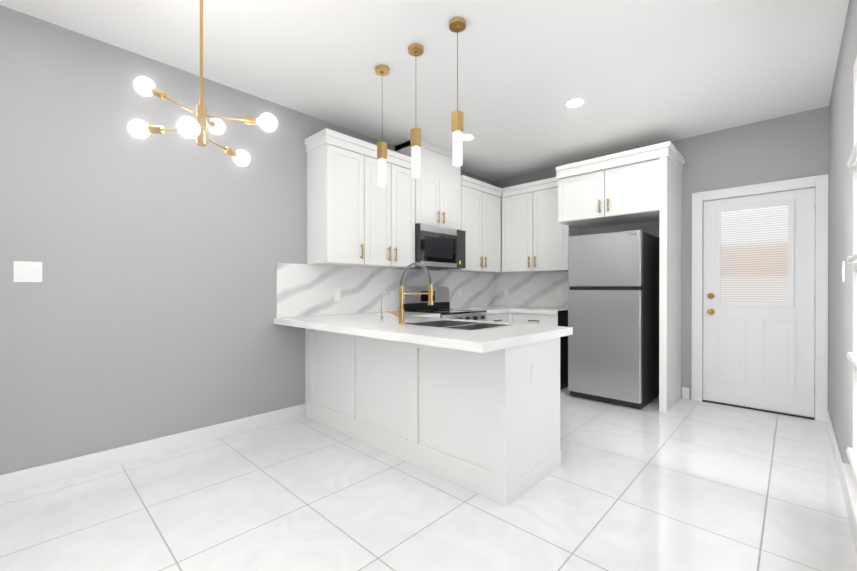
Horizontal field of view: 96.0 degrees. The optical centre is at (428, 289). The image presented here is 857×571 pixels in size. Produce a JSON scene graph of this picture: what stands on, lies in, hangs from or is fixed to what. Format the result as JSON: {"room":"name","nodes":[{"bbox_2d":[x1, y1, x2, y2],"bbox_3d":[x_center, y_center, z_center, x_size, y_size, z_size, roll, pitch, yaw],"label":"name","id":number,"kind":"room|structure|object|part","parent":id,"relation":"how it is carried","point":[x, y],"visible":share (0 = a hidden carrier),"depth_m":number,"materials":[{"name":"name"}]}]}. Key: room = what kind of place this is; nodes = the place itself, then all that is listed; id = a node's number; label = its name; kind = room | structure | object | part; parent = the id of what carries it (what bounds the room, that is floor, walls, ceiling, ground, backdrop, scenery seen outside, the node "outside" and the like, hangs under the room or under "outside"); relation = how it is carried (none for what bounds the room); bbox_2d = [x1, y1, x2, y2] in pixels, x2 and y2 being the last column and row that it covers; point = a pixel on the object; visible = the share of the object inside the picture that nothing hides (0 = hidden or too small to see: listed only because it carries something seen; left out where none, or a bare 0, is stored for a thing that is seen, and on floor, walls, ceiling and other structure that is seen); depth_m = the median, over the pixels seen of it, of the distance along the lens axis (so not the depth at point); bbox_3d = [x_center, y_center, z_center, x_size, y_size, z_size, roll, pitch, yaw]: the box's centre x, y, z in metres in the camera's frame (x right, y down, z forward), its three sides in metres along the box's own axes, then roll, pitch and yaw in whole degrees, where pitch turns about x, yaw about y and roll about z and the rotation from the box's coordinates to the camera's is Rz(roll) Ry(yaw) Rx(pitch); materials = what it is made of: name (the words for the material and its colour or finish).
{"room":"kitchen","nodes":[
{"label":"kitchen","id":0,"kind":"room"},
{"bbox_2d":[0,5,493,474],"bbox_3d":[-1.211,-0.221,3.453,0.120,2.720,6.440,0,0,43],"label":"wall","id":1,"kind":"structure","parent":0,"point":[144,310],"depth_m":2.56,"materials":[{"name":"grey paint"}]},
{"bbox_2d":[13,261,41,281],"bbox_3d":[-2.297,-0.102,2.212,0.009,0.120,0.116,0,0,43],"label":"switch plate","id":2,"kind":"object","parent":1,"relation":"attached to","point":[25,271],"visible":1,"depth_m":2.21,"materials":[{"name":"white plastic"}]},
{"bbox_2d":[0,403,305,496],"bbox_3d":[-2.194,1.085,2.320,0.016,0.115,3.197,0,0,43],"label":"baseboard","id":3,"kind":"structure","parent":1,"relation":"attached to","point":[22,480],"depth_m":2.57,"materials":[{"name":"white wood"}]},
{"bbox_2d":[305,128,372,266],"bbox_3d":[-0.823,-0.792,3.531,0.329,1.120,0.449,0,0,43],"label":"upper cabinet","id":4,"kind":"object","parent":1,"relation":"attached to","point":[357,216],"depth_m":3.39,"materials":[{"name":"white paint"}]},
{"bbox_2d":[276,263,495,317],"bbox_3d":[-0.160,0.000,4.465,0.010,0.468,3.283,0,0,43],"label":"backsplash","id":5,"kind":"structure","parent":1,"relation":"attached to","point":[304,289],"depth_m":3.88,"materials":[{"name":"white stone"}]},
{"bbox_2d":[334,289,340,300],"bbox_3d":[-0.874,0.048,3.700,0.006,0.120,0.072,0,0,43],"label":"outlet","id":6,"kind":"object","parent":5,"relation":"attached to","point":[337,294],"depth_m":3.70,"materials":[{"name":"white plastic"}]},
{"bbox_2d":[373,144,416,267],"bbox_3d":[-0.504,-0.793,3.868,0.329,1.120,0.717,0,0,43],"label":"upper cabinet","id":7,"kind":"object","parent":1,"relation":"attached to","point":[395,204],"depth_m":3.81,"materials":[{"name":"white paint"}]},
{"bbox_2d":[393,140,460,183],"bbox_3d":[0.003,-1.403,4.408,0.320,0.358,0.758,0,0,43],"label":"upper cabinet","id":8,"kind":"object","parent":1,"relation":"attached to","point":[435,160],"depth_m":4.25,"materials":[{"name":"white paint"}]},
{"bbox_2d":[417,172,460,229],"bbox_3d":[0.006,-0.959,4.406,0.329,0.530,0.758,0,0,43],"label":"upper cabinet","id":9,"kind":"object","parent":1,"relation":"attached to","point":[438,200],"depth_m":4.28,"materials":[{"name":"white paint"}]},
{"bbox_2d":[413,223,465,269],"bbox_3d":[0.033,-0.470,4.383,0.402,0.441,0.754,0,0,43],"label":"over-the-range microwave","id":10,"kind":"object","parent":9,"relation":"attached to","point":[439,248],"visible":0.85,"depth_m":4.20,"materials":[{"name":"grey metal"}]},
{"bbox_2d":[441,175,504,271],"bbox_3d":[0.590,-0.796,4.975,0.395,1.120,0.861,0,0,43],"label":"upper cabinet","id":11,"kind":"object","parent":1,"relation":"attached to","point":[482,203],"depth_m":4.89,"materials":[{"name":"white paint"}]},
{"bbox_2d":[0,0,848,180],"bbox_3d":[0.071,-1.608,2.235,3.650,0.060,6.440,0,0,43],"label":"ceiling","id":12,"kind":"structure","parent":0,"point":[635,74],"depth_m":2.66,"materials":[{"name":"white paint"}]},
{"bbox_2d":[128,0,276,165],"bbox_3d":[-1.073,-1.103,1.831,0.530,0.944,0.513,0,0,43],"label":"sputnik chandelier","id":13,"kind":"object","parent":12,"relation":"hanging from","point":[188,127],"visible":1,"depth_m":1.81,"materials":[{"name":"gold metal"}]},
{"bbox_3d":[-1.071,-1.123,1.829,0.393,0.904,0.382,0,0,43],"label":"frame","id":14,"kind":"part","parent":13,"relation":"part of","materials":[{"name":"gold metal"}]},
{"bbox_2d":[375,65,388,187],"bbox_3d":[-0.331,-1.156,2.755,0.100,0.844,0.100,0,0,43],"label":"pendant light","id":15,"kind":"object","parent":12,"relation":"hanging from","point":[381,70],"visible":1,"depth_m":2.74,"materials":[{"name":"white glass"}]},
{"bbox_2d":[408,43,423,178],"bbox_3d":[-0.082,-1.155,2.519,0.100,0.844,0.100,0,0,43],"label":"pendant light","id":16,"kind":"object","parent":12,"relation":"hanging from","point":[415,49],"visible":1,"depth_m":2.50,"materials":[{"name":"white glass"}]},
{"bbox_2d":[449,17,465,166],"bbox_3d":[0.171,-1.155,2.279,0.100,0.844,0.100,0,0,43],"label":"pendant light","id":17,"kind":"object","parent":12,"relation":"hanging from","point":[457,24],"visible":1,"depth_m":2.27,"materials":[{"name":"brushed gold"},{"name":"frosted white glass"}]},
{"bbox_2d":[463,134,474,140],"bbox_3d":[0.395,-1.578,3.994,0.180,0.009,0.180,0,0,43],"label":"recessed light","id":18,"kind":"object","parent":12,"relation":"in","point":[467,137],"visible":0.69,"depth_m":3.98,"materials":[{"name":"white"}]},
{"bbox_2d":[564,97,585,107],"bbox_3d":[1.235,-1.576,3.253,0.180,0.009,0.180,0,0,43],"label":"recessed light","id":19,"kind":"object","parent":12,"relation":"in","point":[575,102],"visible":1,"depth_m":3.23,"materials":[{"name":"white"}]},
{"bbox_2d":[0,387,856,570],"bbox_3d":[0.071,1.172,2.244,3.650,0.060,6.440,0,0,43],"label":"floor","id":20,"kind":"structure","parent":0,"point":[682,484],"depth_m":2.02,"materials":[{"name":"tile"}]},
{"bbox_2d":[305,330,353,437],"bbox_3d":[-0.598,0.713,3.457,0.763,0.851,0.679,0,0,43],"label":"base cabinet","id":21,"kind":"object","parent":20,"relation":"on","point":[329,358],"depth_m":3.21,"materials":[{"name":"white paint"}]},
{"bbox_2d":[354,334,417,466],"bbox_3d":[-0.122,0.715,3.005,0.810,0.851,0.679,0,0,43],"label":"base cabinet","id":22,"kind":"object","parent":20,"relation":"on","point":[385,373],"depth_m":2.71,"materials":[{"name":"white paint"}]},
{"bbox_2d":[403,287,486,320],"bbox_3d":[0.194,0.551,4.301,0.696,1.170,0.754,0,0,43],"label":"electric range","id":23,"kind":"object","parent":20,"relation":"on","point":[419,303],"visible":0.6,"depth_m":4.33,"materials":[{"name":"grey metal"}]},
{"bbox_2d":[418,338,560,506],"bbox_3d":[0.359,0.716,2.550,0.775,0.851,0.679,0,0,43],"label":"base cabinet","id":24,"kind":"object","parent":20,"relation":"on","point":[473,405],"depth_m":2.24,"materials":[{"name":"white paint"}]},
{"bbox_2d":[274,314,572,353],"bbox_3d":[-0.188,0.265,2.879,2.152,0.048,0.990,0,0,43],"label":"countertop","id":25,"kind":"structure","parent":24,"relation":"on","point":[364,325],"depth_m":2.31,"materials":[{"name":"white stone"}]},
{"bbox_2d":[382,262,433,321],"bbox_3d":[-0.168,0.019,2.776,0.406,0.432,0.172,0,0,43],"label":"faucet","id":26,"kind":"object","parent":25,"relation":"on","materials":[{"name":"gold metal"}]},
{"bbox_2d":[402,318,513,329],"bbox_3d":[0.194,0.342,2.654,0.604,0.207,0.454,0,0,43],"label":"sink","id":27,"kind":"object","parent":25,"relation":"in","point":[451,324],"depth_m":2.78,"materials":[{"name":"metal"}]},
{"bbox_2d":[531,361,537,382],"bbox_3d":[0.621,0.480,2.257,0.006,0.115,0.070,0,0,43],"label":"outlet","id":28,"kind":"object","parent":24,"relation":"attached to","point":[534,364],"depth_m":2.25,"materials":[{"name":"white plastic"}]},
{"bbox_2d":[487,310,511,322],"bbox_3d":[0.616,0.709,4.800,0.680,0.850,0.535,0,0,43],"label":"base cabinet","id":29,"kind":"object","parent":20,"relation":"on","point":[507,316],"depth_m":4.69,"materials":[{"name":"white paint"}]},
{"bbox_2d":[512,310,567,389],"bbox_3d":[1.415,0.709,4.769,0.657,0.850,0.678,0,0,43],"label":"base cabinet","id":30,"kind":"object","parent":20,"relation":"on","point":[537,315],"depth_m":4.47,"materials":[{"name":"white paint"}]},
{"bbox_2d":[376,311,439,317],"bbox_3d":[-0.254,0.261,3.910,0.638,0.048,0.413,0,0,43],"label":"countertop","id":31,"kind":"structure","parent":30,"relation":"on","point":[405,313],"depth_m":3.80,"materials":[{"name":"white stone"}]},
{"bbox_2d":[450,306,515,313],"bbox_3d":[0.807,0.258,5.031,0.638,0.048,1.133,0,0,43],"label":"countertop","id":32,"kind":"structure","parent":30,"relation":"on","point":[490,309],"depth_m":4.83,"materials":[{"name":"white stone"}]},
{"bbox_2d":[516,306,567,313],"bbox_3d":[1.437,0.258,4.775,0.628,0.048,0.638,0,0,43],"label":"countertop","id":33,"kind":"structure","parent":30,"relation":"on","point":[519,310],"depth_m":4.60,"materials":[{"name":"white stone"}]},
{"bbox_2d":[568,229,659,408],"bbox_3d":[1.991,0.284,4.115,0.700,1.705,0.776,0,0,43],"label":"refrigerator","id":34,"kind":"object","parent":20,"relation":"on","point":[613,316],"visible":1,"depth_m":3.82,"materials":[{"name":"grey metal"}]},
{"bbox_2d":[556,141,684,412],"bbox_3d":[2.047,-0.114,4.157,1.098,2.500,0.693,0,0,43],"label":"tall cabinet","id":35,"kind":"object","parent":20,"relation":"on","point":[641,184],"visible":1,"depth_m":3.83,"materials":[{"name":"white paint"}]},
{"bbox_2d":[703,400,813,419],"bbox_3d":[3.121,1.131,3.690,0.805,0.013,0.104,0,0,43],"label":"threshold","id":36,"kind":"object","parent":20,"relation":"on","point":[759,409],"visible":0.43,"depth_m":3.62,"materials":[{"name":"brown metal"}]},
{"bbox_2d":[494,106,828,398],"bbox_3d":[2.288,-0.225,4.492,3.530,2.720,0.120,0,0,43],"label":"wall","id":37,"kind":"structure","parent":0,"point":[791,146],"depth_m":3.76,"materials":[{"name":"grey paint"}]},
{"bbox_2d":[496,271,568,307],"bbox_3d":[1.432,-0.002,5.210,1.236,0.468,0.010,0,0,43],"label":"backsplash","id":38,"kind":"structure","parent":37,"relation":"attached to","point":[530,289],"depth_m":5.22,"materials":[{"name":"white stone"}]},
{"bbox_2d":[504,289,508,296],"bbox_3d":[1.111,0.042,5.504,0.072,0.120,0.005,0,0,43],"label":"outlet","id":39,"kind":"object","parent":38,"relation":"attached to","point":[506,291],"depth_m":5.50,"materials":[{"name":"white plastic"}]},
{"bbox_2d":[556,289,561,297],"bbox_3d":[1.681,0.044,4.964,0.072,0.120,0.005,0,0,43],"label":"outlet","id":40,"kind":"object","parent":38,"relation":"attached to","point":[558,291],"depth_m":4.96,"materials":[{"name":"white plastic"}]},
{"bbox_2d":[505,177,579,271],"bbox_3d":[1.405,-0.796,4.971,0.937,1.120,0.391,0,0,43],"label":"upper cabinet","id":41,"kind":"object","parent":37,"relation":"attached to","point":[535,240],"depth_m":4.84,"materials":[{"name":"white paint"}]},
{"bbox_2d":[682,387,688,398],"bbox_3d":[2.684,1.079,4.026,0.063,0.115,0.016,0,0,43],"label":"baseboard","id":42,"kind":"structure","parent":37,"relation":"attached to","point":[685,393],"depth_m":4.02,"materials":[{"name":"white wood"}]},
{"bbox_2d":[703,187,815,417],"bbox_3d":[3.094,0.113,3.643,0.825,2.022,0.116,0,0,43],"label":"exterior door","id":43,"kind":"structure","parent":37,"relation":"in","point":[759,284],"depth_m":3.63,"materials":[{"name":"white paint"}]},
{"bbox_3d":[3.092,0.088,3.616,0.791,1.690,0.074,0,0,43],"label":"exterior door hardware","id":44,"kind":"part","parent":43,"relation":"part of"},
{"bbox_2d":[691,174,828,421],"bbox_3d":[3.115,0.073,3.688,0.978,2.130,0.149,0,0,43],"label":"door frame","id":45,"kind":"structure","parent":37,"relation":"attached to","point":[820,183],"depth_m":3.42,"materials":[{"name":"white wood"}]},
{"bbox_2d":[828,0,856,463],"bbox_3d":[1.352,-0.214,1.025,0.120,2.720,6.200,0,0,43],"label":"wall","id":46,"kind":"structure","parent":0,"point":[840,320],"depth_m":2.39,"materials":[{"name":"grey paint"}]},
{"bbox_2d":[825,409,856,552],"bbox_3d":[1.295,1.089,1.068,0.016,0.115,6.178,0,0,43],"label":"baseboard","id":47,"kind":"structure","parent":46,"relation":"attached to","point":[835,447],"depth_m":2.35,"materials":[{"name":"white wood"}]},
{"bbox_2d":[842,261,844,281],"bbox_3d":[2.435,-0.107,2.264,0.009,0.120,0.072,0,0,43],"label":"switch plate","id":48,"kind":"object","parent":46,"relation":"attached to","point":[843,271],"visible":1,"depth_m":2.24,"materials":[{"name":"white plastic"}]},
{"bbox_2d":[840,57,856,531],"bbox_3d":[1.714,-0.090,1.440,0.176,1.930,1.060,0,0,43],"label":"awning window","id":49,"kind":"structure","parent":46,"relation":"in","point":[849,473],"depth_m":1.80,"materials":[{"name":"white"}]}
]}

